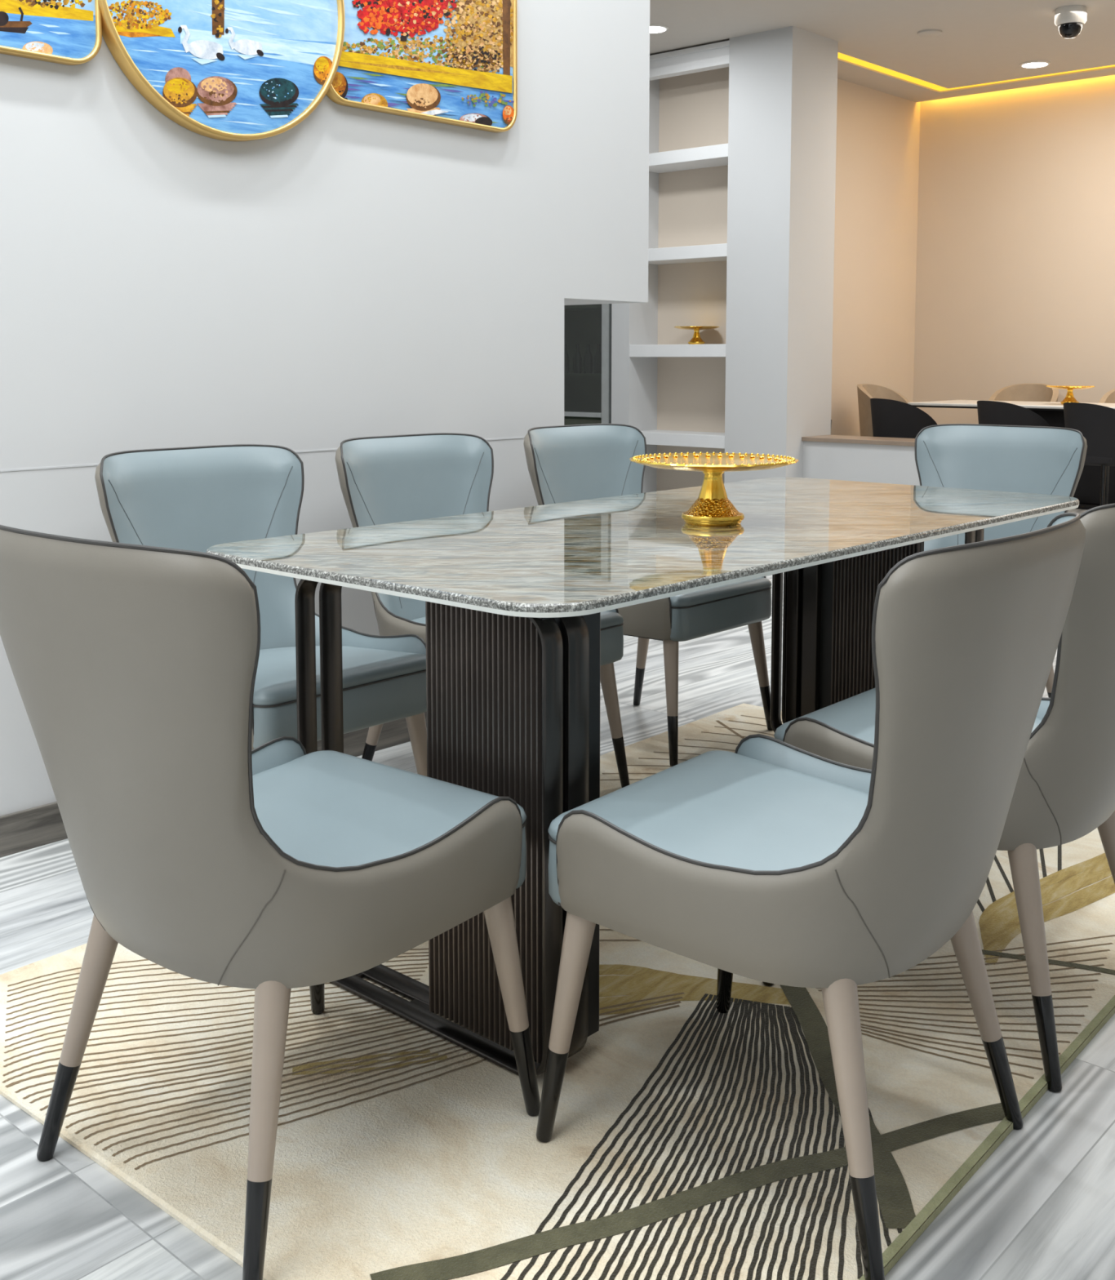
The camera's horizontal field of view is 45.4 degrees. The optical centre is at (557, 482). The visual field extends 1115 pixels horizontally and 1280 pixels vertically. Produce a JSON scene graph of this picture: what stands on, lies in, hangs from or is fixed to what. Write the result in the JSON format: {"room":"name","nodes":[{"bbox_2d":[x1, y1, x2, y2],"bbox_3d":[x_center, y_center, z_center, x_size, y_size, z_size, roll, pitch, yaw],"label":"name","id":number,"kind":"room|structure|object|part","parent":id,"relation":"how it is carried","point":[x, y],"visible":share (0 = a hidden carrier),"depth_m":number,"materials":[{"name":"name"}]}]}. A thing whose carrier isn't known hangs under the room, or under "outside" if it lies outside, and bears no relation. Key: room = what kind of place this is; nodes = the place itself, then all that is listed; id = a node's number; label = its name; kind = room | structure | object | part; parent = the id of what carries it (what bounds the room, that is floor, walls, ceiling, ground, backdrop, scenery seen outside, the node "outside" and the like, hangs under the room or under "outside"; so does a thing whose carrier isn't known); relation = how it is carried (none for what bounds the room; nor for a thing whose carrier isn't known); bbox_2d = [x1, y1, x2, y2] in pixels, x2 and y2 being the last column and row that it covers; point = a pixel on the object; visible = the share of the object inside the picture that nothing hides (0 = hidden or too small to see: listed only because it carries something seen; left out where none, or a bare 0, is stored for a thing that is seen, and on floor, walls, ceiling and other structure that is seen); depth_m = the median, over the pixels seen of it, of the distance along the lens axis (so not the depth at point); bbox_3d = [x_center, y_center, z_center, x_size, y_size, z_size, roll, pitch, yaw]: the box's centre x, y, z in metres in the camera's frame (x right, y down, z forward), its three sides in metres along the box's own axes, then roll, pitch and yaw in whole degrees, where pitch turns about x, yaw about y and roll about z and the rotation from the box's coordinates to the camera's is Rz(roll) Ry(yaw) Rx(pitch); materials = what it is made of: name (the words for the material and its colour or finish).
{"room":"store","nodes":[
{"label":"store","id":0,"kind":"room"},
{"bbox_2d":[0,0,649,816],"bbox_3d":[-1.958,-0.825,2.322,0.460,3.400,6.266,5,7,42],"label":"wall","id":1,"kind":"structure","parent":0,"point":[344,273],"depth_m":3.46,"materials":[{"name":"white paint"}]},
{"bbox_2d":[0,0,102,65],"bbox_3d":[-1.263,-1.150,2.697,0.030,0.502,0.715,5,7,42],"label":"painting","id":2,"kind":"object","parent":1,"relation":"attached to","point":[63,32],"visible":1,"depth_m":2.89,"materials":[{"name":"multicoloured paint"}]},
{"bbox_2d":[0,711,426,857],"bbox_3d":[-1.926,0.852,2.160,0.012,0.090,5.838,5,7,42],"label":"baseboard","id":3,"kind":"structure","parent":1,"relation":"attached to","point":[43,824],"depth_m":3.01,"materials":[{"name":"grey wood"}]},
{"bbox_2d":[97,0,345,141],"bbox_3d":[-0.798,-1.180,3.203,0.044,0.700,0.700,5,7,42],"label":"painting","id":4,"kind":"object","parent":1,"relation":"attached to","point":[227,70],"visible":1,"depth_m":3.22,"materials":[{"name":"multicoloured paint"}]},
{"bbox_2d":[0,436,524,471],"bbox_3d":[-1.930,0.050,2.089,0.001,0.004,5.838,5,7,42],"label":"trim","id":5,"kind":"structure","parent":1,"relation":"attached to","point":[94,464],"depth_m":3.03,"materials":[{"name":"paint"}]},
{"bbox_2d":[325,0,517,133],"bbox_3d":[-0.367,-1.262,3.688,0.030,0.503,0.713,5,7,42],"label":"painting","id":6,"kind":"object","parent":1,"relation":"attached to","point":[451,62],"visible":1,"depth_m":3.71,"materials":[{"name":"multicoloured paint"}]},
{"bbox_2d":[0,508,1114,1279],"bbox_3d":[1.207,0.687,4.963,11.400,0.100,14.200,5,7,42],"label":"floor","id":7,"kind":"structure","parent":0,"point":[1042,1206],"depth_m":1.78,"materials":[{"name":"grey tile"}]},
{"bbox_2d":[0,703,1114,1279],"bbox_3d":[0.333,0.840,2.716,1.547,0.011,2.620,4,7,40],"label":"area rug","id":8,"kind":"object","parent":7,"relation":"on","point":[691,1140],"visible":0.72,"depth_m":1.94,"materials":[{"name":"beige carpet"}]},
{"bbox_2d":[94,444,426,776],"bbox_3d":[-0.628,0.384,2.880,0.634,0.910,0.527,3,6,42],"label":"dining chair","id":9,"kind":"object","parent":8,"relation":"on","point":[199,499],"visible":0.44,"depth_m":2.95,"materials":[{"name":"blue leather"}]},
{"bbox_2d":[253,645,426,705],"bbox_3d":[-0.576,0.387,2.833,0.472,0.032,0.456,3,6,42],"label":"seat cushion","id":10,"kind":"object","parent":9,"relation":"on","point":[366,668],"depth_m":2.74,"materials":[{"name":"blue leather"}]},
{"bbox_3d":[-0.301,0.571,2.876,0.074,0.237,0.045,1,5,12],"label":"leg","id":11,"kind":"part","parent":9,"relation":"part of","materials":[{"name":"beige paint"}]},
{"bbox_2d":[0,524,540,1279],"bbox_3d":[-0.399,0.483,1.806,0.527,0.910,0.634,4,8,39],"label":"dining chair","id":12,"kind":"object","parent":8,"relation":"on","point":[274,868],"visible":0.99,"depth_m":1.58,"materials":[{"name":"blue leather"}]},
{"bbox_3d":[-0.633,0.678,1.829,0.102,0.243,0.044,-2,6,-23],"label":"leg","id":13,"kind":"part","parent":12,"relation":"part of","materials":[{"name":"beige paint"}]},
{"bbox_3d":[-0.348,0.699,1.597,0.044,0.243,0.102,1,5,11],"label":"leg","id":14,"kind":"part","parent":12,"relation":"part of","materials":[{"name":"beige paint"}]},
{"bbox_2d":[252,750,526,866],"bbox_3d":[-0.355,0.477,1.859,0.456,0.032,0.472,4,8,39],"label":"seat cushion","id":15,"kind":"object","parent":12,"relation":"on","point":[331,808],"depth_m":1.88,"materials":[{"name":"blue leather"}]},
{"bbox_3d":[-0.079,0.662,1.892,0.074,0.237,0.045,-2,6,-21],"label":"leg","id":16,"kind":"part","parent":12,"relation":"part of","materials":[{"name":"beige paint"}]},
{"bbox_2d":[335,432,629,787],"bbox_3d":[-0.200,0.340,3.353,0.634,0.910,0.527,3,6,42],"label":"dining chair","id":17,"kind":"object","parent":8,"relation":"on","point":[393,478],"visible":0.44,"depth_m":3.43,"materials":[{"name":"blue leather"}]},
{"bbox_3d":[-0.430,0.538,3.331,0.102,0.243,0.044,1,5,14],"label":"leg","id":18,"kind":"part","parent":17,"relation":"part of","materials":[{"name":"beige paint"}]},
{"bbox_2d":[411,611,623,628],"bbox_3d":[-0.148,0.343,3.307,0.472,0.032,0.456,3,6,42],"label":"seat cushion","id":19,"kind":"object","parent":17,"relation":"on","point":[609,620],"depth_m":3.28,"materials":[{"name":"blue leather"}]},
{"bbox_3d":[0.127,0.527,3.350,0.074,0.237,0.045,1,5,12],"label":"leg","id":20,"kind":"part","parent":17,"relation":"part of","materials":[{"name":"beige paint"}]},
{"bbox_2d":[205,477,1079,1076],"bbox_3d":[0.323,0.446,2.902,0.900,0.738,2.000,5,7,42],"label":"dining table","id":21,"kind":"object","parent":8,"relation":"on","point":[515,599],"visible":0.73,"depth_m":2.25,"materials":[{"name":"grey stone"}]},
{"bbox_3d":[-0.362,0.864,2.348,0.050,0.006,0.013,5,7,42],"label":"cross plate","id":22,"kind":"part","parent":21,"relation":"part of","materials":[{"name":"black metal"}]},
{"bbox_3d":[-0.225,0.875,2.224,0.050,0.006,0.013,5,7,42],"label":"cross plate","id":23,"kind":"part","parent":21,"relation":"part of","materials":[{"name":"black metal"}]},
{"bbox_3d":[-0.071,0.516,2.096,0.248,0.687,0.142,5,7,42],"label":"fluted panel","id":24,"kind":"part","parent":21,"relation":"part of","materials":[{"name":"wood"}]},
{"bbox_2d":[629,452,799,526],"bbox_3d":[0.325,0.017,2.786,0.351,0.138,0.351,5,7,42],"label":"cake stand","id":25,"kind":"object","parent":21,"relation":"on","point":[713,507],"visible":1,"depth_m":2.76,"materials":[{"name":"gold metal"}]},
{"bbox_3d":[0.325,0.004,2.785,0.062,0.060,0.062,5,7,42],"label":"stem","id":26,"kind":"part","parent":25,"relation":"part of","materials":[{"name":"gold metal"}]},
{"bbox_3d":[0.325,-0.039,2.781,0.351,0.026,0.351,5,7,42],"label":"plate","id":27,"kind":"part","parent":25,"relation":"part of","materials":[{"name":"gold metal"}]},
{"bbox_3d":[0.726,0.359,3.784,0.142,0.687,0.012,5,7,42],"label":"backing plate","id":28,"kind":"part","parent":21,"relation":"part of","materials":[{"name":"black metal"}]},
{"bbox_3d":[0.871,0.372,3.644,0.262,0.687,0.030,5,7,42],"label":"fluted panel","id":29,"kind":"part","parent":21,"relation":"part of","materials":[{"name":"wood"}]},
{"bbox_2d":[523,423,772,766],"bbox_3d":[0.253,0.291,3.880,0.634,0.910,0.527,3,6,42],"label":"dining chair","id":30,"kind":"object","parent":8,"relation":"on","point":[588,461],"visible":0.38,"depth_m":3.86,"materials":[{"name":"blue leather"}]},
{"bbox_3d":[0.269,0.464,4.130,0.044,0.243,0.102,-2,6,-20],"label":"leg","id":31,"kind":"part","parent":30,"relation":"part of","materials":[{"name":"beige paint"}]},
{"bbox_3d":[0.308,0.506,3.575,0.045,0.237,0.074,-2,6,-18],"label":"leg","id":32,"kind":"part","parent":30,"relation":"part of","materials":[{"name":"beige paint"}]},
{"bbox_2d":[670,577,772,606],"bbox_3d":[0.305,0.294,3.833,0.472,0.032,0.456,3,6,42],"label":"seat cushion","id":33,"kind":"object","parent":30,"relation":"on","point":[757,588],"depth_m":3.67,"materials":[{"name":"blue leather"}]},
{"bbox_3d":[0.580,0.478,3.877,0.074,0.237,0.045,1,5,12],"label":"leg","id":34,"kind":"part","parent":30,"relation":"part of","materials":[{"name":"beige paint"}]},
{"bbox_2d":[536,512,1085,1279],"bbox_3d":[0.353,0.482,1.818,0.634,0.910,0.527,6,8,38],"label":"dining chair","id":35,"kind":"object","parent":8,"relation":"on","point":[770,860],"visible":1,"depth_m":1.61,"materials":[{"name":"beige leather"}]},
{"bbox_3d":[0.025,0.667,1.838,0.074,0.237,0.045,1,5,9],"label":"leg","id":36,"kind":"part","parent":35,"relation":"part of","materials":[{"name":"beige paint"}]},
{"bbox_2d":[548,750,868,871],"bbox_3d":[0.299,0.477,1.862,0.472,0.032,0.456,6,8,38],"label":"seat cushion","id":37,"kind":"object","parent":35,"relation":"on","point":[752,810],"depth_m":1.88,"materials":[{"name":"blue leather"}]},
{"bbox_3d":[0.350,0.699,1.604,0.044,0.243,0.102,-2,6,-23],"label":"leg","id":38,"kind":"part","parent":35,"relation":"part of","materials":[{"name":"beige paint"}]},
{"bbox_3d":[0.581,0.672,1.889,0.102,0.243,0.044,1,5,11],"label":"leg","id":39,"kind":"part","parent":35,"relation":"part of","materials":[{"name":"beige paint"}]},
{"bbox_2d":[762,503,1114,1092],"bbox_3d":[0.738,0.441,2.264,0.634,0.910,0.527,6,8,41],"label":"dining chair","id":40,"kind":"object","parent":8,"relation":"on","point":[1064,790],"visible":0.54,"depth_m":2.02,"materials":[{"name":"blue leather"}]},
{"bbox_2d":[773,688,1042,744],"bbox_3d":[0.686,0.435,2.309,0.472,0.032,0.456,6,8,41],"label":"seat cushion","id":41,"kind":"object","parent":40,"relation":"on","point":[855,716],"depth_m":2.31,"materials":[{"name":"blue leather"}]},
{"bbox_3d":[0.727,0.657,2.050,0.044,0.243,0.102,-2,6,-21],"label":"leg","id":42,"kind":"part","parent":40,"relation":"part of","materials":[{"name":"beige paint"}]},
{"bbox_3d":[0.968,0.632,2.326,0.102,0.243,0.044,1,5,13],"label":"leg","id":43,"kind":"part","parent":40,"relation":"part of","materials":[{"name":"beige paint"}]},
{"bbox_2d":[914,423,1087,697],"bbox_3d":[1.168,0.293,3.852,0.527,0.910,0.634,5,6,42],"label":"dining chair","id":44,"kind":"object","parent":8,"relation":"on","point":[1035,460],"visible":0.32,"depth_m":4.00,"materials":[{"name":"blue leather"}]},
{"bbox_3d":[1.401,0.490,3.855,0.102,0.243,0.044,-2,6,-20],"label":"leg","id":45,"kind":"part","parent":44,"relation":"part of","materials":[{"name":"beige paint"}]},
{"bbox_2d":[564,303,611,425],"bbox_3d":[0.185,-1.034,11.070,1.015,2.200,0.405,5,7,42],"label":"display cabinet","id":46,"kind":"object","parent":7,"relation":"on","point":[587,397],"visible":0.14,"depth_m":11.18,"materials":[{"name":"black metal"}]},
{"bbox_2d":[564,344,569,373],"bbox_3d":[0.062,-1.035,11.185,0.076,0.240,0.076,5,7,42],"label":"bottle","id":47,"kind":"object","parent":46,"relation":"on","point":[566,359],"visible":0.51,"depth_m":11.16,"materials":[{"name":"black glass"}]},
{"bbox_2d":[573,344,582,373],"bbox_3d":[0.166,-1.026,11.091,0.076,0.240,0.076,5,7,42],"label":"bottle","id":48,"kind":"object","parent":46,"relation":"on","point":[577,358],"visible":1,"depth_m":11.07,"materials":[{"name":"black glass"}]},
{"bbox_2d":[564,305,601,310],"bbox_3d":[0.188,-1.443,11.033,0.920,0.020,0.280,5,7,42],"label":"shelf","id":49,"kind":"object","parent":46,"relation":"attached to","point":[566,307],"depth_m":10.92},
{"bbox_2d":[564,373,601,376],"bbox_3d":[0.188,-0.895,11.083,0.920,0.020,0.280,5,7,42],"label":"shelf","id":50,"kind":"object","parent":46,"relation":"attached to","point":[565,374],"depth_m":10.91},
{"bbox_2d":[583,344,592,373],"bbox_3d":[0.255,-1.019,11.011,0.076,0.240,0.076,5,7,42],"label":"bottle","id":51,"kind":"object","parent":46,"relation":"on","point":[588,359],"visible":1,"depth_m":10.99,"materials":[{"name":"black glass"}]},
{"bbox_2d":[594,344,601,373],"bbox_3d":[0.337,-1.012,10.938,0.076,0.240,0.076,5,7,42],"label":"bottle","id":52,"kind":"object","parent":46,"relation":"on","point":[597,357],"visible":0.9,"depth_m":10.91,"materials":[{"name":"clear glass"}]},
{"bbox_2d":[857,383,910,436],"bbox_3d":[2.759,-0.373,11.093,0.526,0.881,0.580,5,7,42],"label":"tub chair","id":53,"kind":"object","parent":7,"relation":"on","point":[866,392],"visible":0.31,"depth_m":11.03,"materials":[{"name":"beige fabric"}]},
{"bbox_2d":[870,398,937,438],"bbox_3d":[2.610,-0.230,9.983,0.526,0.801,0.580,-2,6,-20],"label":"tub chair","id":54,"kind":"object","parent":7,"relation":"on","point":[890,418],"visible":0.38,"depth_m":9.74,"materials":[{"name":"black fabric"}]},
{"bbox_2d":[907,400,1114,509],"bbox_3d":[3.943,-0.210,10.039,2.400,0.750,0.900,5,7,42],"label":"dining table","id":55,"kind":"object","parent":7,"relation":"on","point":[1087,491],"visible":0.34,"depth_m":9.78,"materials":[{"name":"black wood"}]},
{"bbox_3d":[3.943,-0.556,10.007,2.380,0.013,0.880,5,7,42],"label":"frame","id":56,"kind":"part","parent":55,"relation":"part of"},
{"bbox_2d":[1045,385,1095,404],"bbox_3d":[3.850,-0.654,10.014,0.351,0.138,0.351,5,7,42],"label":"cake stand","id":57,"kind":"object","parent":55,"relation":"on","point":[1069,397],"visible":0.96,"depth_m":9.98,"materials":[{"name":"gold metal"}]},
{"bbox_3d":[3.850,-0.668,10.013,0.062,0.060,0.062,5,7,42],"label":"stem","id":58,"kind":"part","parent":57,"relation":"part of","materials":[{"name":"gold metal"}]},
{"bbox_3d":[3.850,-0.710,10.009,0.351,0.026,0.351,5,7,42],"label":"plate","id":59,"kind":"part","parent":57,"relation":"part of","materials":[{"name":"gold metal"}]},
{"bbox_2d":[977,400,1050,426],"bbox_3d":[3.247,-0.181,9.453,0.526,0.801,0.580,-2,6,-20],"label":"tub chair","id":60,"kind":"object","parent":7,"relation":"on","point":[989,412],"visible":0.22,"depth_m":9.21,"materials":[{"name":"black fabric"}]},
{"bbox_2d":[988,383,1058,401],"bbox_3d":[3.928,-0.391,11.282,0.580,0.881,0.526,5,7,42],"label":"tub chair","id":61,"kind":"object","parent":7,"relation":"on","point":[1021,392],"visible":0.16,"depth_m":11.43,"materials":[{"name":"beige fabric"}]},
{"bbox_2d":[1063,402,1114,506],"bbox_3d":[3.708,-0.142,9.040,0.526,0.801,0.580,-2,6,-20],"label":"tub chair","id":62,"kind":"object","parent":7,"relation":"on","point":[1096,423],"visible":0.62,"depth_m":8.83,"materials":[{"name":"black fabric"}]},
{"bbox_3d":[3.624,-0.337,8.991,0.347,0.404,0.580,-2,6,-20],"label":"backrest","id":63,"kind":"part","parent":62,"relation":"part of","materials":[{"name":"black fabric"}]},
{"bbox_3d":[3.720,-0.173,9.042,0.500,0.100,0.500,-2,6,-20],"label":"seat","id":64,"kind":"part","parent":62,"relation":"part of","materials":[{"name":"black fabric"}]},
{"bbox_3d":[3.608,0.083,8.823,0.031,0.394,0.081,2,6,25],"label":"leg","id":65,"kind":"part","parent":62,"relation":"part of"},
{"bbox_3d":[3.832,0.038,9.303,0.031,0.394,0.081,2,6,25],"label":"leg","id":66,"kind":"part","parent":62,"relation":"part of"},
{"bbox_2d":[1098,388,1114,403],"bbox_3d":[4.620,-0.333,10.663,0.580,0.881,0.526,5,7,42],"label":"tub chair","id":67,"kind":"object","parent":7,"relation":"on","point":[1109,397],"visible":0.09,"depth_m":10.84,"materials":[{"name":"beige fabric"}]},
{"bbox_2d":[611,79,659,493],"bbox_3d":[0.169,-1.636,11.056,1.456,3.400,0.446,5,7,42],"label":"wall","id":68,"kind":"structure","parent":0,"point":[633,379],"depth_m":10.56,"materials":[{"name":"white paint"}]},
{"bbox_2d":[649,40,729,80],"bbox_3d":[0.938,-3.149,9.992,0.918,0.160,0.105,5,7,42],"label":"trim","id":69,"kind":"structure","parent":68,"relation":"attached to","point":[713,55],"depth_m":9.91,"materials":[{"name":"white paint"}]},
{"bbox_2d":[656,66,728,491],"bbox_3d":[1.174,-1.575,10.401,0.918,3.400,0.080,5,7,42],"label":"wall niche","id":70,"kind":"object","parent":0,"point":[694,108],"visible":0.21,"depth_m":10.44,"materials":[{"name":"beige paint"}]},
{"bbox_2d":[629,343,725,356],"bbox_3d":[1.026,-1.014,10.288,0.918,0.095,0.362,5,7,42],"label":"niche shelf","id":71,"kind":"object","parent":70,"relation":"attached to","point":[635,350],"visible":0.76,"depth_m":10.14,"materials":[{"name":"white paint"}]},
{"bbox_2d":[674,325,719,344],"bbox_3d":[1.068,-1.127,10.234,0.351,0.138,0.351,5,7,42],"label":"cake stand","id":72,"kind":"object","parent":71,"relation":"on","point":[696,340],"visible":0.99,"depth_m":10.18,"materials":[{"name":"gold metal"}]},
{"bbox_3d":[1.068,-1.140,10.233,0.062,0.060,0.062,5,7,42],"label":"stem","id":73,"kind":"part","parent":72,"relation":"part of","materials":[{"name":"gold metal"}]},
{"bbox_3d":[1.068,-1.183,10.229,0.351,0.026,0.351,5,7,42],"label":"plate","id":74,"kind":"part","parent":72,"relation":"part of","materials":[{"name":"gold metal"}]},
{"bbox_2d":[640,429,724,448],"bbox_3d":[1.026,-0.337,10.351,0.918,0.095,0.362,5,7,42],"label":"niche shelf","id":75,"kind":"object","parent":70,"relation":"attached to","point":[657,437],"visible":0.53,"depth_m":10.19,"materials":[{"name":"white paint"}]},
{"bbox_2d":[648,243,727,264],"bbox_3d":[1.026,-1.746,10.220,0.918,0.095,0.362,5,7,42],"label":"niche shelf","id":76,"kind":"object","parent":70,"relation":"attached to","point":[712,252],"visible":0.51,"depth_m":10.06,"materials":[{"name":"white paint"}]},
{"bbox_2d":[648,143,728,173],"bbox_3d":[1.026,-2.463,10.153,0.918,0.095,0.362,5,7,42],"label":"niche shelf","id":77,"kind":"object","parent":70,"relation":"attached to","point":[717,155],"visible":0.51,"depth_m":10.04,"materials":[{"name":"white paint"}]},
{"bbox_2d":[724,26,838,483],"bbox_3d":[1.647,-1.523,9.846,0.532,3.400,0.616,5,7,42],"label":"wall pillar","id":78,"kind":"structure","parent":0,"point":[783,82],"depth_m":9.61,"materials":[{"name":"white paint"}]},
{"bbox_2d":[802,440,919,485],"bbox_3d":[2.480,-0.019,9.356,1.544,0.495,0.335,5,7,42],"label":"wall","id":79,"kind":"structure","parent":0,"point":[868,463],"depth_m":9.42,"materials":[{"name":"white paint"}]},
{"bbox_2d":[801,435,915,446],"bbox_3d":[2.485,-0.280,9.323,1.564,0.030,0.380,5,7,42],"label":"trim","id":80,"kind":"structure","parent":79,"relation":"on","point":[824,438],"depth_m":9.48,"materials":[{"name":"wood"}]},
{"bbox_2d":[831,78,920,435],"bbox_3d":[2.390,-1.761,11.329,0.100,3.600,2.606,5,7,42],"label":"wall","id":81,"kind":"structure","parent":0,"point":[878,132],"depth_m":11.62,"materials":[{"name":"beige paint"}]},
{"bbox_2d":[649,0,1114,102],"bbox_3d":[1.169,-2.850,4.668,11.500,0.200,14.200,5,7,42],"label":"ceiling","id":82,"kind":"structure","parent":0,"point":[980,42],"depth_m":9.49,"materials":[{"name":"paint"}]},
{"bbox_2d":[649,24,668,33],"bbox_3d":[0.666,-3.177,9.347,0.224,0.014,0.224,5,7,42],"label":"recessed light","id":83,"kind":"object","parent":82,"relation":"in","point":[654,28],"visible":0.6,"depth_m":9.31,"materials":[{"name":"white plastic"}]},
{"bbox_2d":[837,52,944,88],"bbox_3d":[2.597,-3.331,10.701,0.126,0.018,2.110,5,7,42],"label":"led strip","id":84,"kind":"object","parent":82,"relation":"attached to","point":[842,56],"visible":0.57,"depth_m":10.81,"materials":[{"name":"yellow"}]},
{"bbox_2d":[917,29,942,37],"bbox_3d":[2.642,-3.185,9.458,0.170,0.020,0.170,5,7,42],"label":"ceiling vent","id":85,"kind":"object","parent":82,"relation":"in","point":[926,33],"visible":1,"depth_m":9.42,"materials":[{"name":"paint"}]},
{"bbox_2d":[934,64,1114,91],"bbox_3d":[6.568,-3.140,8.641,8.798,0.018,0.113,5,7,42],"label":"led strip","id":86,"kind":"object","parent":82,"relation":"attached to","point":[944,88],"visible":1,"depth_m":11.10,"materials":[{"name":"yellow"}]},
{"bbox_2d":[1019,60,1049,67],"bbox_3d":[3.751,-3.282,10.473,0.224,0.014,0.224,5,7,42],"label":"recessed light","id":87,"kind":"object","parent":82,"relation":"in","point":[1035,64],"visible":1,"depth_m":10.43,"materials":[{"name":"white plastic"}]},
{"bbox_2d":[1054,4,1087,38],"bbox_3d":[3.402,-3.042,8.840,0.200,0.190,0.200,5,7,42],"label":"security camera","id":88,"kind":"object","parent":82,"relation":"attached to","point":[1069,20],"visible":1,"depth_m":8.77,"materials":[{"name":"white plastic"}]},
{"bbox_2d":[913,75,1114,424],"bbox_3d":[6.708,-1.572,9.290,9.260,3.600,0.124,5,7,42],"label":"wall","id":89,"kind":"structure","parent":0,"point":[1015,273],"depth_m":11.60,"materials":[{"name":"beige paint"}]}
]}

